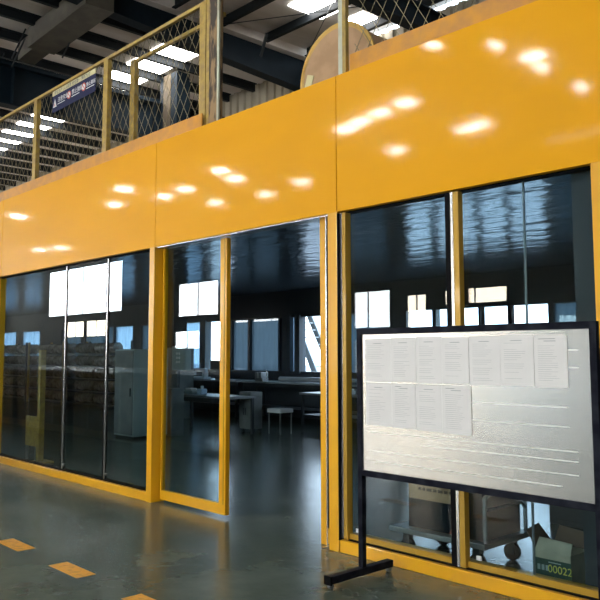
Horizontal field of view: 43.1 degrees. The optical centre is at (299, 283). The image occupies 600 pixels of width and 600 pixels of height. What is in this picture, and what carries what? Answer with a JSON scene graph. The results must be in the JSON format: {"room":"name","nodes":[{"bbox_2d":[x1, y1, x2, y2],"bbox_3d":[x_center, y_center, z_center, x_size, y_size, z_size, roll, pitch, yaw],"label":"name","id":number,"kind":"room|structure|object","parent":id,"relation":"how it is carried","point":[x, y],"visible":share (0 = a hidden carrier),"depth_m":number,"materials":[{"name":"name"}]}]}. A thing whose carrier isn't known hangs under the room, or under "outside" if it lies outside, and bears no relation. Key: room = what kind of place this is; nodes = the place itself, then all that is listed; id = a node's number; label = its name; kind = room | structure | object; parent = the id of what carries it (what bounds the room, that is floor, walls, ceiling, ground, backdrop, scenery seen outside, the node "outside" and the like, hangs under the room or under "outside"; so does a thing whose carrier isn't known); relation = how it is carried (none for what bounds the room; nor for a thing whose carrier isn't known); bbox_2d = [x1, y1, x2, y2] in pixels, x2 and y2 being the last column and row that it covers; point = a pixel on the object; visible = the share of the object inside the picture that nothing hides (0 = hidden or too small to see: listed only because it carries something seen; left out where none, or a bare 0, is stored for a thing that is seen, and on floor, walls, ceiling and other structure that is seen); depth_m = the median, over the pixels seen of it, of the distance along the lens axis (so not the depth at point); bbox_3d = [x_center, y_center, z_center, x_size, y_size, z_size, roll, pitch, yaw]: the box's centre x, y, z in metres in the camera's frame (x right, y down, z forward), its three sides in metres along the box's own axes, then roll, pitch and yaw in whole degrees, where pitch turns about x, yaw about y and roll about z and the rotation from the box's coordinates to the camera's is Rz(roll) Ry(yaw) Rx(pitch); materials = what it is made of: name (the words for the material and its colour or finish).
{"room":"factory floor","nodes":[
{"label":"factory floor","id":0,"kind":"room"},
{"bbox_2d":[0,0,453,190],"bbox_3d":[-18.907,-5.294,19.184,28.750,1.974,71.000,5,-7,-43],"label":"roof","id":1,"kind":"structure","parent":0,"point":[264,40],"depth_m":17.65,"materials":[{"name":"black metal"}]},
{"bbox_2d":[0,0,574,422],"bbox_3d":[-8.466,-0.284,28.482,0.230,9.000,71.000,5,-7,-43],"label":"wall","id":2,"kind":"structure","parent":0,"point":[557,282],"depth_m":19.31,"materials":[{"name":"grey"}]},
{"bbox_2d":[4,331,16,355],"bbox_3d":[-12.505,2.778,32.574,0.150,1.470,2.010,5,-7,-43],"label":"window","id":3,"kind":"structure","parent":2,"relation":"in","point":[10,338],"depth_m":32.42,"materials":[{"name":"blue glass"}]},
{"bbox_2d":[21,330,40,366],"bbox_3d":[-10.870,2.614,30.826,0.150,1.470,1.810,5,-7,-43],"label":"window","id":4,"kind":"structure","parent":2,"relation":"in","point":[33,336],"depth_m":30.91,"materials":[{"name":"blue glass"}]},
{"bbox_2d":[60,327,81,367],"bbox_3d":[-8.467,2.372,28.258,0.150,1.470,1.660,5,-7,-43],"label":"window","id":5,"kind":"structure","parent":2,"relation":"in","point":[74,334],"depth_m":28.21,"materials":[{"name":"white glass"}]},
{"bbox_2d":[84,326,113,353],"bbox_3d":[-7.036,2.228,26.728,0.150,1.470,2.160,5,-7,-43],"label":"window","id":6,"kind":"structure","parent":2,"relation":"in","point":[96,334],"depth_m":26.90,"materials":[{"name":"white glass"}]},
{"bbox_2d":[113,324,133,348],"bbox_3d":[-5.860,2.110,25.471,0.150,1.470,1.310,5,-7,-43],"label":"window","id":7,"kind":"structure","parent":2,"relation":"in","point":[123,334],"depth_m":25.51,"materials":[{"name":"blue glass"}]},
{"bbox_2d":[140,324,148,348],"bbox_3d":[-4.701,1.993,24.233,0.150,1.470,1.310,5,-7,-43],"label":"window","id":8,"kind":"structure","parent":2,"relation":"in","point":[144,328],"depth_m":24.62,"materials":[{"name":"blue glass"}]},
{"bbox_2d":[187,321,199,367],"bbox_3d":[-3.526,1.875,22.976,0.150,1.470,2.160,5,-7,-43],"label":"window","id":9,"kind":"structure","parent":2,"relation":"in","point":[193,327],"depth_m":22.54,"materials":[{"name":"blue glass"}]},
{"bbox_2d":[230,318,248,371],"bbox_3d":[-1.600,1.681,20.918,0.150,1.470,0.810,5,-7,-43],"label":"window","id":10,"kind":"structure","parent":2,"relation":"in","point":[239,326],"depth_m":20.96,"materials":[{"name":"blue glass"}]},
{"bbox_2d":[249,316,281,372],"bbox_3d":[-0.901,1.611,20.171,0.150,1.470,1.260,5,-7,-43],"label":"window","id":11,"kind":"structure","parent":2,"relation":"in","point":[264,340],"depth_m":20.20,"materials":[{"name":"blue glass"}]},
{"bbox_2d":[351,310,388,374],"bbox_3d":[1.518,1.367,17.585,0.150,1.470,1.560,5,-7,-43],"label":"window","id":12,"kind":"structure","parent":2,"relation":"in","point":[378,318],"depth_m":17.66,"materials":[{"name":"white glass"}]},
{"bbox_2d":[404,307,433,326],"bbox_3d":[2.626,1.256,16.401,0.150,1.470,0.810,5,-7,-43],"label":"window","id":13,"kind":"structure","parent":2,"relation":"in","point":[407,317],"depth_m":16.65,"materials":[{"name":"white glass"}]},
{"bbox_2d":[434,305,484,325],"bbox_3d":[3.290,1.189,15.691,0.150,1.470,1.160,5,-7,-43],"label":"window","id":14,"kind":"structure","parent":2,"relation":"in","point":[436,309],"depth_m":16.01,"materials":[{"name":"white glass"}]},
{"bbox_2d":[478,303,514,323],"bbox_3d":[3.893,1.128,15.046,0.150,1.470,0.730,5,-7,-43],"label":"window","id":15,"kind":"structure","parent":2,"relation":"in","point":[498,304],"depth_m":14.91,"materials":[{"name":"white glass"}]},
{"bbox_2d":[508,301,550,323],"bbox_3d":[4.418,1.075,14.485,0.150,1.470,0.910,5,-7,-43],"label":"window","id":16,"kind":"structure","parent":2,"relation":"in","point":[533,302],"depth_m":14.38,"materials":[{"name":"white glass"}]},
{"bbox_2d":[550,299,575,321],"bbox_3d":[5.073,1.010,13.786,0.150,1.470,1.030,5,-7,-43],"label":"window","id":17,"kind":"structure","parent":2,"relation":"in","point":[561,310],"depth_m":14.04,"materials":[{"name":"blue glass"}]},
{"bbox_2d":[5,174,573,316],"bbox_3d":[-4.238,-0.043,17.590,8.460,0.100,36.200,5,-7,-43],"label":"ceiling","id":18,"kind":"structure","parent":0,"point":[407,241],"depth_m":12.54,"materials":[{"name":"blue"}]},
{"bbox_2d":[0,397,582,599],"bbox_3d":[-18.837,3.400,18.432,28.900,0.150,71.000,5,-7,-43],"label":"floor","id":19,"kind":"structure","parent":0,"point":[268,546],"depth_m":7.21,"materials":[{"name":"grey concrete"}]},
{"bbox_2d":[0,538,33,550],"bbox_3d":[-2.379,2.177,6.348,0.150,0.002,0.450,5,-7,-43],"label":"floor marking","id":20,"kind":"object","parent":19,"relation":"on","point":[14,544],"depth_m":6.34,"materials":[{"name":"paint"}]},
{"bbox_2d":[2,342,49,400],"bbox_3d":[-9.984,3.120,27.255,0.860,2.000,2.650,5,-7,-43],"label":"rack","id":21,"kind":"object","parent":19,"relation":"on","point":[26,343],"visible":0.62,"depth_m":26.45,"materials":[{"name":"grey metal"}]},
{"bbox_2d":[4,366,19,374],"bbox_3d":[-10.411,3.147,27.712,0.330,0.330,1.200,5,-7,-43],"label":"roll","id":22,"kind":"object","parent":21,"relation":"on","point":[10,370],"visible":0.66,"depth_m":27.57,"materials":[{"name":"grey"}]},
{"bbox_2d":[4,355,20,363],"bbox_3d":[-10.411,2.768,27.747,0.330,0.330,1.200,5,-7,-43],"label":"roll","id":23,"kind":"object","parent":21,"relation":"on","point":[9,359],"visible":0.74,"depth_m":27.63,"materials":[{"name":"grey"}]},
{"bbox_2d":[4,345,20,353],"bbox_3d":[-10.412,2.390,27.782,0.330,0.330,1.200,5,-7,-43],"label":"roll","id":24,"kind":"object","parent":21,"relation":"on","point":[9,349],"visible":0.75,"depth_m":27.64,"materials":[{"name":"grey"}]},
{"bbox_2d":[2,395,33,399],"bbox_3d":[-9.983,4.047,27.169,0.800,0.040,2.650,5,-7,-43],"label":"shelf","id":25,"kind":"object","parent":21,"relation":"attached to","point":[4,396],"depth_m":26.64,"materials":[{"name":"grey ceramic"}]},
{"bbox_2d":[17,388,37,397],"bbox_3d":[-9.557,3.817,26.731,0.330,0.330,1.200,5,-7,-43],"label":"roll","id":26,"kind":"object","parent":21,"relation":"on","point":[32,392],"visible":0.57,"depth_m":26.38,"materials":[{"name":"brown"}]},
{"bbox_2d":[17,377,37,386],"bbox_3d":[-9.558,3.439,26.766,0.330,0.330,1.200,5,-7,-43],"label":"roll","id":27,"kind":"object","parent":21,"relation":"on","point":[32,381],"visible":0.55,"depth_m":26.38,"materials":[{"name":"brown"}]},
{"bbox_2d":[18,355,37,364],"bbox_3d":[-9.559,2.682,26.836,0.330,0.330,1.200,5,-7,-43],"label":"roll","id":28,"kind":"object","parent":21,"relation":"on","point":[33,358],"visible":0.65,"depth_m":26.49,"materials":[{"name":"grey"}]},
{"bbox_2d":[18,366,37,375],"bbox_3d":[-9.559,3.061,26.801,0.330,0.330,1.200,5,-7,-43],"label":"roll","id":29,"kind":"object","parent":21,"relation":"on","point":[21,370],"visible":0.58,"depth_m":26.45,"materials":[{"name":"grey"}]},
{"bbox_2d":[18,344,38,353],"bbox_3d":[-9.560,2.304,26.871,0.330,0.330,1.200,5,-7,-43],"label":"roll","id":30,"kind":"object","parent":21,"relation":"on","point":[33,347],"visible":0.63,"depth_m":26.50,"materials":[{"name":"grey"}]},
{"bbox_2d":[25,350,53,462],"bbox_3d":[-3.951,1.818,11.382,0.320,1.650,0.620,5,-7,-43],"label":"stand","id":31,"kind":"object","parent":19,"relation":"on","point":[34,432],"visible":0.91,"depth_m":11.26,"materials":[{"name":"paint"}]},
{"bbox_2d":[26,341,87,404],"bbox_3d":[-8.076,2.929,25.215,0.860,2.000,2.650,5,-7,-43],"label":"rack","id":32,"kind":"object","parent":19,"relation":"on","point":[29,354],"visible":0.48,"depth_m":24.84,"materials":[{"name":"metal"}]},
{"bbox_2d":[37,344,55,353],"bbox_3d":[-8.503,2.198,25.742,0.330,0.330,1.200,5,-7,-43],"label":"roll","id":33,"kind":"object","parent":32,"relation":"on","point":[48,347],"visible":0.65,"depth_m":25.52,"materials":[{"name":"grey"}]},
{"bbox_2d":[28,398,75,402],"bbox_3d":[-8.074,3.854,25.130,0.800,0.040,2.650,5,-7,-43],"label":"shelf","id":34,"kind":"object","parent":32,"relation":"attached to","point":[35,399],"depth_m":24.84,"materials":[{"name":"grey"}]},
{"bbox_2d":[28,387,76,390],"bbox_3d":[-8.075,3.476,25.165,0.800,0.040,2.650,5,-7,-43],"label":"shelf","id":35,"kind":"object","parent":32,"relation":"attached to","point":[52,389],"depth_m":24.76,"materials":[{"name":"grey metal"}]},
{"bbox_2d":[29,376,77,378],"bbox_3d":[-8.076,3.098,25.200,0.800,0.040,2.650,5,-7,-43],"label":"shelf","id":36,"kind":"object","parent":32,"relation":"attached to","point":[49,377],"depth_m":24.52,"materials":[{"name":"grey metal"}]},
{"bbox_2d":[52,379,75,388],"bbox_3d":[-7.649,3.247,24.727,0.330,0.330,1.200,5,-7,-43],"label":"roll","id":37,"kind":"object","parent":32,"relation":"on","point":[56,383],"visible":0.6,"depth_m":24.60,"materials":[{"name":"brown"}]},
{"bbox_2d":[52,391,75,400],"bbox_3d":[-7.649,3.626,24.692,0.330,0.330,1.200,5,-7,-43],"label":"roll","id":38,"kind":"object","parent":32,"relation":"on","point":[56,395],"visible":0.56,"depth_m":24.55,"materials":[{"name":"brown"}]},
{"bbox_2d":[53,367,75,376],"bbox_3d":[-7.650,2.869,24.762,0.330,0.330,1.200,5,-7,-43],"label":"roll","id":39,"kind":"object","parent":32,"relation":"on","point":[57,371],"visible":0.7,"depth_m":24.60,"materials":[{"name":"brown"}]},
{"bbox_2d":[53,355,76,365],"bbox_3d":[-7.651,2.490,24.797,0.330,0.330,1.200,5,-7,-43],"label":"roll","id":40,"kind":"object","parent":32,"relation":"on","point":[57,360],"visible":0.64,"depth_m":24.65,"materials":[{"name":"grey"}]},
{"bbox_2d":[53,343,76,353],"bbox_3d":[-7.651,2.112,24.831,0.330,0.330,1.200,5,-7,-43],"label":"roll","id":41,"kind":"object","parent":32,"relation":"on","point":[57,348],"visible":0.68,"depth_m":24.56,"materials":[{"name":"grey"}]},
{"bbox_2d":[49,562,94,577],"bbox_3d":[-1.684,2.107,5.604,0.150,0.002,0.450,5,-7,-43],"label":"floor marking","id":42,"kind":"object","parent":19,"relation":"on","point":[68,568],"depth_m":5.58,"materials":[{"name":"paint"}]},
{"bbox_2d":[66,340,132,407],"bbox_3d":[-6.168,2.736,23.175,0.860,2.000,2.650,5,-7,-43],"label":"rack","id":43,"kind":"object","parent":19,"relation":"on","point":[131,346],"visible":0.35,"depth_m":22.86,"materials":[{"name":"grey metal"}]},
{"bbox_2d":[74,380,95,390],"bbox_3d":[-6.593,3.141,23.597,0.330,0.330,1.200,5,-7,-43],"label":"roll","id":44,"kind":"object","parent":43,"relation":"on","point":[87,385],"visible":0.69,"depth_m":23.46,"materials":[{"name":"brown"}]},
{"bbox_2d":[74,392,95,403],"bbox_3d":[-6.592,3.519,23.562,0.330,0.330,1.200,5,-7,-43],"label":"roll","id":45,"kind":"object","parent":43,"relation":"on","point":[78,397],"visible":0.66,"depth_m":23.41,"materials":[{"name":"brown"}]},
{"bbox_2d":[74,367,96,378],"bbox_3d":[-6.594,2.762,23.632,0.330,0.330,1.200,5,-7,-43],"label":"roll","id":46,"kind":"object","parent":43,"relation":"on","point":[79,372],"visible":0.73,"depth_m":23.50,"materials":[{"name":"brown"}]},
{"bbox_2d":[75,355,97,365],"bbox_3d":[-6.594,2.384,23.667,0.330,0.330,1.200,5,-7,-43],"label":"roll","id":47,"kind":"object","parent":43,"relation":"on","point":[80,360],"visible":0.77,"depth_m":23.53,"materials":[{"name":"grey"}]},
{"bbox_2d":[75,343,97,353],"bbox_3d":[-6.595,2.006,23.702,0.330,0.330,1.200,5,-7,-43],"label":"roll","id":48,"kind":"object","parent":43,"relation":"on","point":[81,348],"visible":0.78,"depth_m":23.58,"materials":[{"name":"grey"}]},
{"bbox_2d":[66,402,113,407],"bbox_3d":[-6.166,3.663,23.090,0.800,0.040,2.650,5,-7,-43],"label":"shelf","id":49,"kind":"object","parent":43,"relation":"attached to","point":[73,403],"depth_m":22.81,"materials":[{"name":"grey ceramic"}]},
{"bbox_2d":[66,390,114,394],"bbox_3d":[-6.167,3.284,23.125,0.800,0.040,2.650,5,-7,-43],"label":"shelf","id":50,"kind":"object","parent":43,"relation":"attached to","point":[79,391],"depth_m":22.98,"materials":[{"name":"grey"}]},
{"bbox_2d":[67,378,114,380],"bbox_3d":[-6.167,2.906,23.160,0.800,0.040,2.650,5,-7,-43],"label":"shelf","id":51,"kind":"object","parent":43,"relation":"attached to","point":[90,379],"depth_m":22.82,"materials":[{"name":"grey metal"}]},
{"bbox_2d":[93,381,114,391],"bbox_3d":[-5.741,3.055,22.687,0.330,0.330,1.200,5,-7,-43],"label":"roll","id":52,"kind":"object","parent":43,"relation":"on","point":[98,385],"visible":0.56,"depth_m":22.61,"materials":[{"name":"brown"}]},
{"bbox_2d":[93,394,114,404],"bbox_3d":[-5.740,3.433,22.652,0.330,0.330,1.200,5,-7,-43],"label":"roll","id":53,"kind":"object","parent":43,"relation":"on","point":[98,398],"visible":0.54,"depth_m":22.60,"materials":[{"name":"brown"}]},
{"bbox_2d":[94,368,114,378],"bbox_3d":[-5.742,2.677,22.722,0.330,0.330,1.200,5,-7,-43],"label":"roll","id":54,"kind":"object","parent":43,"relation":"on","point":[98,372],"visible":0.58,"depth_m":22.68,"materials":[{"name":"brown"}]},
{"bbox_2d":[94,355,114,365],"bbox_3d":[-5.742,2.298,22.757,0.330,0.330,1.200,5,-7,-43],"label":"roll","id":55,"kind":"object","parent":43,"relation":"on","point":[99,360],"visible":0.57,"depth_m":22.73,"materials":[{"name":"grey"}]},
{"bbox_2d":[94,342,122,353],"bbox_3d":[-5.743,1.920,22.792,0.330,0.330,1.200,5,-7,-43],"label":"roll","id":56,"kind":"object","parent":43,"relation":"on","point":[99,348],"visible":0.77,"depth_m":22.54,"materials":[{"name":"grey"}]},
{"bbox_2d":[121,594,154,599],"bbox_3d":[-0.954,2.034,4.825,0.150,0.002,0.450,5,-7,-43],"label":"floor marking","id":57,"kind":"object","parent":19,"relation":"on","point":[139,596],"depth_m":4.94,"materials":[{"name":"paint"}]},
{"bbox_2d":[114,349,167,439],"bbox_3d":[-3.085,2.107,14.691,0.785,1.680,0.700,5,-7,-43],"label":"tall cabinet","id":58,"kind":"object","parent":19,"relation":"on","point":[131,365],"visible":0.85,"depth_m":14.34,"materials":[{"name":"grey metal"}]},
{"bbox_2d":[166,388,183,435],"bbox_3d":[-2.490,2.511,14.949,0.295,0.920,0.280,5,-7,-43],"label":"base cabinet","id":59,"kind":"object","parent":19,"relation":"on","point":[175,400],"visible":0.77,"depth_m":14.83,"materials":[{"name":"grey metal"}]},
{"bbox_2d":[160,71,193,418],"bbox_3d":[-3.217,-1.064,19.602,0.480,8.900,1.080,5,-7,-43],"label":"steel column","id":60,"kind":"structure","parent":19,"relation":"on","point":[177,299],"depth_m":19.27,"materials":[{"name":"grey metal"}]},
{"bbox_2d":[0,58,224,136],"bbox_3d":[-12.467,-5.096,12.150,28.250,1.070,0.400,5,-7,-43],"label":"girder","id":61,"kind":"object","parent":60,"relation":"attached to","point":[20,84],"visible":0.47,"depth_m":18.32,"materials":[{"name":"metal"}]},
{"bbox_2d":[172,346,190,387],"bbox_3d":[-2.904,2.389,18.389,0.205,1.762,0.640,5,-7,-43],"label":"control box","id":62,"kind":"object","parent":19,"relation":"on","point":[181,355],"visible":0.8,"depth_m":18.28,"materials":[{"name":"grey metal"}]},
{"bbox_2d":[184,393,255,433],"bbox_3d":[-1.885,2.664,15.693,0.700,0.750,2.200,5,-7,-43],"label":"table","id":63,"kind":"object","parent":19,"relation":"on","point":[209,397],"visible":0.41,"depth_m":15.25,"materials":[{"name":"silver metal"}]},
{"bbox_2d":[193,378,256,416],"bbox_3d":[-2.809,3.075,21.035,0.750,0.920,4.300,5,-7,-43],"label":"workbench","id":64,"kind":"object","parent":19,"relation":"on","point":[213,381],"visible":0.23,"depth_m":19.89,"materials":[{"name":"grey"}]},
{"bbox_2d":[194,368,210,378],"bbox_3d":[-2.776,2.473,21.054,0.250,0.279,0.700,5,-7,-43],"label":"sewing machine","id":65,"kind":"object","parent":64,"relation":"on","point":[204,371],"visible":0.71,"depth_m":20.85,"materials":[{"name":"white plastic"}]},
{"bbox_2d":[210,360,219,379],"bbox_3d":[-2.135,2.283,20.196,0.200,0.499,0.750,5,-7,-43],"label":"monitor","id":66,"kind":"object","parent":64,"relation":"on","point":[214,364],"visible":0.5,"depth_m":20.27,"materials":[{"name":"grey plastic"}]},
{"bbox_2d":[193,401,238,405],"bbox_3d":[-2.809,3.244,21.019,0.650,0.020,4.200,5,-7,-43],"label":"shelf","id":67,"kind":"object","parent":64,"relation":"attached to","point":[231,403],"depth_m":19.90,"materials":[{"name":"grey metal"}]},
{"bbox_2d":[239,391,261,432],"bbox_3d":[-1.011,2.610,15.500,0.330,0.820,0.360,5,-7,-43],"label":"base cabinet","id":68,"kind":"object","parent":19,"relation":"on","point":[244,404],"visible":0.86,"depth_m":15.40,"materials":[{"name":"grey metal"}]},
{"bbox_2d":[267,408,292,434],"bbox_3d":[-0.398,2.744,15.224,0.350,0.500,0.400,5,-7,-43],"label":"stool","id":69,"kind":"object","parent":19,"relation":"on","point":[269,410],"visible":1,"depth_m":15.18,"materials":[{"name":"white plastic"}]},
{"bbox_2d":[241,380,356,415],"bbox_3d":[0.326,2.759,17.684,0.750,0.920,4.500,5,-7,-43],"label":"workbench","id":70,"kind":"object","parent":19,"relation":"on","point":[270,383],"visible":0.38,"depth_m":18.13,"materials":[{"name":"grey"}]},
{"bbox_2d":[255,370,267,380],"bbox_3d":[-0.938,2.272,18.907,0.240,0.279,0.362,5,-7,-43],"label":"vise","id":71,"kind":"object","parent":70,"relation":"on","point":[259,376],"visible":0.98,"depth_m":18.82,"materials":[{"name":"silver metal"}]},
{"bbox_2d":[262,405,356,414],"bbox_3d":[0.326,2.929,17.668,0.650,0.020,4.400,5,-7,-43],"label":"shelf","id":72,"kind":"object","parent":70,"relation":"attached to","point":[263,406],"depth_m":18.01,"materials":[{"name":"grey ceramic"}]},
{"bbox_2d":[278,376,356,383],"bbox_3d":[0.438,2.208,17.429,0.120,0.120,2.700,5,-7,-43],"label":"pipe offcut","id":73,"kind":"object","parent":70,"relation":"on","point":[282,379],"visible":0.61,"depth_m":17.76,"materials":[{"name":"grey metal"}]},
{"bbox_2d":[299,392,356,431],"bbox_3d":[1.228,2.542,14.705,0.700,0.800,2.900,5,-7,-43],"label":"workbench","id":74,"kind":"object","parent":19,"relation":"on","point":[304,395],"visible":0.29,"depth_m":15.45,"materials":[{"name":"silver metal"}]},
{"bbox_2d":[304,413,356,419],"bbox_3d":[1.228,2.592,14.700,0.600,0.020,2.800,5,-7,-43],"label":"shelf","id":75,"kind":"object","parent":74,"relation":"attached to","point":[354,417],"depth_m":15.26,"materials":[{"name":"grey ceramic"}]},
{"bbox_2d":[389,495,529,561],"bbox_3d":[1.246,1.846,5.954,0.640,0.576,0.890,5,-7,-43],"label":"trolley","id":76,"kind":"object","parent":19,"relation":"on","point":[512,551],"visible":0.61,"depth_m":5.76,"materials":[{"name":"silver metal"}]},
{"bbox_2d":[408,483,450,533],"bbox_3d":[1.221,1.635,6.013,0.505,0.553,0.522,5,-7,-43],"label":"carton","id":77,"kind":"object","parent":76,"relation":"on","point":[429,507],"visible":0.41,"depth_m":5.87,"materials":[{"name":"cardboard"}]},
{"bbox_2d":[469,493,519,541],"bbox_3d":[1.449,1.649,5.737,0.501,0.473,0.170,5,-7,-43],"label":"carton","id":78,"kind":"object","parent":76,"relation":"on","point":[504,521],"visible":0.36,"depth_m":5.59,"materials":[{"name":"black cardboard"}]},
{"bbox_2d":[324,321,599,599],"bbox_3d":[1.020,1.142,4.779,0.652,1.762,1.824,5,-7,-43],"label":"notice board","id":79,"kind":"object","parent":19,"relation":"on","point":[541,445],"visible":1,"depth_m":4.58,"materials":[{"name":"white metal"}]},
{"bbox_2d":[365,339,390,381],"bbox_3d":[0.549,0.539,5.364,0.001,0.303,0.241,5,-7,-43],"label":"paper sheet","id":80,"kind":"object","parent":79,"relation":"attached to","point":[377,351],"visible":1,"depth_m":5.36,"materials":[{"name":"grey paper"}]},
{"bbox_2d":[366,382,391,426],"bbox_3d":[0.553,0.843,5.332,0.001,0.298,0.239,5,-7,-43],"label":"paper sheet","id":81,"kind":"object","parent":79,"relation":"attached to","point":[378,395],"visible":1,"depth_m":5.33,"materials":[{"name":"grey paper"}]},
{"bbox_2d":[391,338,415,382],"bbox_3d":[0.705,0.519,5.196,0.001,0.302,0.217,5,-7,-43],"label":"paper sheet","id":82,"kind":"object","parent":79,"relation":"attached to","point":[403,350],"visible":1,"depth_m":5.19,"materials":[{"name":"grey paper"}]},
{"bbox_2d":[392,383,415,428],"bbox_3d":[0.705,0.829,5.167,0.001,0.302,0.207,5,-7,-43],"label":"paper sheet","id":83,"kind":"object","parent":79,"relation":"attached to","point":[403,395],"visible":1,"depth_m":5.16,"materials":[{"name":"grey paper"}]},
{"bbox_2d":[416,384,441,431],"bbox_3d":[0.850,0.817,5.014,0.001,0.306,0.212,5,-7,-43],"label":"paper sheet","id":84,"kind":"object","parent":79,"relation":"attached to","point":[428,396],"visible":1,"depth_m":5.01,"materials":[{"name":"grey paper"}]},
{"bbox_2d":[416,337,441,383],"bbox_3d":[0.854,0.505,5.038,0.001,0.309,0.212,5,-7,-43],"label":"paper sheet","id":85,"kind":"object","parent":79,"relation":"attached to","point":[428,349],"visible":1,"depth_m":5.04,"materials":[{"name":"grey paper"}]},
{"bbox_2d":[442,337,468,383],"bbox_3d":[0.997,0.491,4.883,0.001,0.299,0.207,5,-7,-43],"label":"paper sheet","id":86,"kind":"object","parent":79,"relation":"attached to","point":[455,350],"visible":1,"depth_m":4.88,"materials":[{"name":"grey paper"}]},
{"bbox_2d":[442,385,471,435],"bbox_3d":[1.000,0.803,4.852,0.001,0.310,0.225,5,-7,-43],"label":"paper sheet","id":87,"kind":"object","parent":79,"relation":"attached to","point":[456,399],"visible":1,"depth_m":4.85,"materials":[{"name":"grey paper"}]},
{"bbox_2d":[469,336,500,385],"bbox_3d":[1.147,0.477,4.725,0.001,0.306,0.226,5,-7,-43],"label":"paper sheet","id":88,"kind":"object","parent":79,"relation":"attached to","point":[484,351],"visible":1,"depth_m":4.72,"materials":[{"name":"grey paper"}]},
{"bbox_2d":[500,334,534,386],"bbox_3d":[1.301,0.458,4.559,0.001,0.305,0.225,5,-7,-43],"label":"paper sheet","id":89,"kind":"object","parent":79,"relation":"attached to","point":[516,351],"visible":1,"depth_m":4.56,"materials":[{"name":"grey paper"}]},
{"bbox_2d":[533,335,567,387],"bbox_3d":[1.451,0.448,4.400,0.001,0.303,0.209,5,-7,-43],"label":"paper sheet","id":90,"kind":"object","parent":79,"relation":"attached to","point":[550,351],"visible":1,"depth_m":4.40,"materials":[{"name":"grey paper"}]},
{"bbox_2d":[526,523,584,583],"bbox_3d":[1.760,1.867,5.182,0.314,0.390,0.363,5,-7,-43],"label":"carton","id":91,"kind":"object","parent":19,"relation":"on","point":[562,557],"visible":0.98,"depth_m":5.07,"materials":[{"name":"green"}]},
{"bbox_2d":[549,505,582,528],"bbox_3d":[2.687,1.592,7.168,0.515,1.300,0.500,5,-7,-43],"label":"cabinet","id":92,"kind":"object","parent":19,"relation":"on","point":[564,516],"visible":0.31,"depth_m":7.00,"materials":[{"name":"grey metal"}]},
{"bbox_2d":[0,0,599,551],"bbox_3d":[-7.356,0.974,14.577,0.170,3.930,36.200,5,-7,-43],"label":"wall","id":93,"kind":"structure","parent":0,"point":[514,94],"depth_m":6.29,"materials":[{"name":"yellow paint"}]},
{"bbox_2d":[0,249,149,500],"bbox_3d":[-3.103,1.124,9.980,0.148,2.770,4.395,5,-7,-43],"label":"window","id":94,"kind":"structure","parent":93,"relation":"in","point":[103,483],"depth_m":9.38,"materials":[{"name":"yellow paint"}]},
{"bbox_2d":[156,214,328,547],"bbox_3d":[-0.621,0.874,7.325,0.170,2.770,2.690,5,-7,-43],"label":"door","id":95,"kind":"structure","parent":93,"relation":"in","point":[221,507],"depth_m":7.44,"materials":[{"name":"yellow metal"}]},
{"bbox_2d":[338,0,348,74],"bbox_3d":[0.366,-2.950,6.512,0.040,2.368,0.085,5,-7,-43],"label":"post","id":96,"kind":"object","parent":93,"relation":"on","point":[343,14],"visible":1,"depth_m":6.41,"materials":[{"name":"metal"}]},
{"bbox_2d":[337,166,598,599],"bbox_3d":[1.117,0.699,5.463,0.157,2.770,2.203,5,-7,-43],"label":"window","id":97,"kind":"structure","parent":93,"relation":"in","point":[458,567],"depth_m":5.48,"materials":[{"name":"yellow paint"}]},
{"bbox_2d":[571,170,597,586],"bbox_3d":[1.926,0.432,4.877,0.200,3.190,0.210,5,-7,-43],"label":"trim","id":98,"kind":"structure","parent":93,"relation":"attached to","point":[585,302],"depth_m":4.88,"materials":[{"name":"grey metal"}]},
{"bbox_3d":[-4.275,-0.464,17.595,8.400,0.100,36.200,5,-7,-43],"label":"deck","id":99,"kind":"object","parent":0,"visible":0},
{"bbox_2d":[0,0,206,200],"bbox_3d":[-4.481,-1.869,11.742,0.100,1.620,10.244,5,-7,-43],"label":"mesh fence","id":100,"kind":"object","parent":99,"relation":"on","point":[107,154],"visible":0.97,"depth_m":9.53,"materials":[{"name":"metal"}]},
{"bbox_2d":[52,68,95,113],"bbox_3d":[-3.054,-2.589,10.228,0.010,0.310,1.250,5,-7,-43],"label":"banner","id":101,"kind":"object","parent":100,"relation":"attached to","point":[84,85],"visible":1,"depth_m":10.19,"materials":[{"name":"blue plastic"}]},
{"bbox_2d":[129,12,225,141],"bbox_3d":[-1.478,-2.115,8.925,0.060,1.580,1.930,5,-7,-43],"label":"handrail","id":102,"kind":"object","parent":99,"relation":"on","point":[192,31],"visible":0.64,"depth_m":9.55,"materials":[{"name":"metal"}]},
{"bbox_2d":[206,0,222,123],"bbox_3d":[-0.886,-2.854,8.000,0.080,2.880,0.217,5,-7,-43],"label":"post","id":103,"kind":"object","parent":99,"relation":"on","point":[214,30],"visible":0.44,"depth_m":7.91,"materials":[{"name":"metal"}]},
{"bbox_2d":[300,21,387,88],"bbox_3d":[0.659,-1.933,7.401,0.900,0.980,0.980,5,-7,-43],"label":"roll","id":104,"kind":"object","parent":99,"relation":"on","point":[321,62],"visible":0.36,"depth_m":7.19,"materials":[{"name":"brown wood"}]},
{"bbox_2d":[350,0,536,69],"bbox_3d":[2.308,-2.552,4.486,0.100,1.620,5.444,5,-7,-43],"label":"mesh fence","id":105,"kind":"object","parent":99,"relation":"on","point":[487,9],"visible":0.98,"depth_m":5.80,"materials":[{"name":"metal"}]},
{"label":"outside","id":106,"kind":"structure","parent":0,"visible":0},
{"bbox_2d":[306,365,319,371],"bbox_3d":[15.383,6.938,54.918,71.050,0.200,180.000,5,-7,-43],"label":"ground","id":107,"kind":"structure","parent":106,"point":[308,369],"depth_m":95.26,"materials":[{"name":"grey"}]},
{"bbox_2d":[306,317,319,371],"bbox_3d":[0.314,1.126,25.910,0.860,6.136,3.522,5,-7,-43],"label":"stair","id":108,"kind":"structure","parent":107,"relation":"on","point":[310,360],"depth_m":25.27,"materials":[{"name":"silver metal"}]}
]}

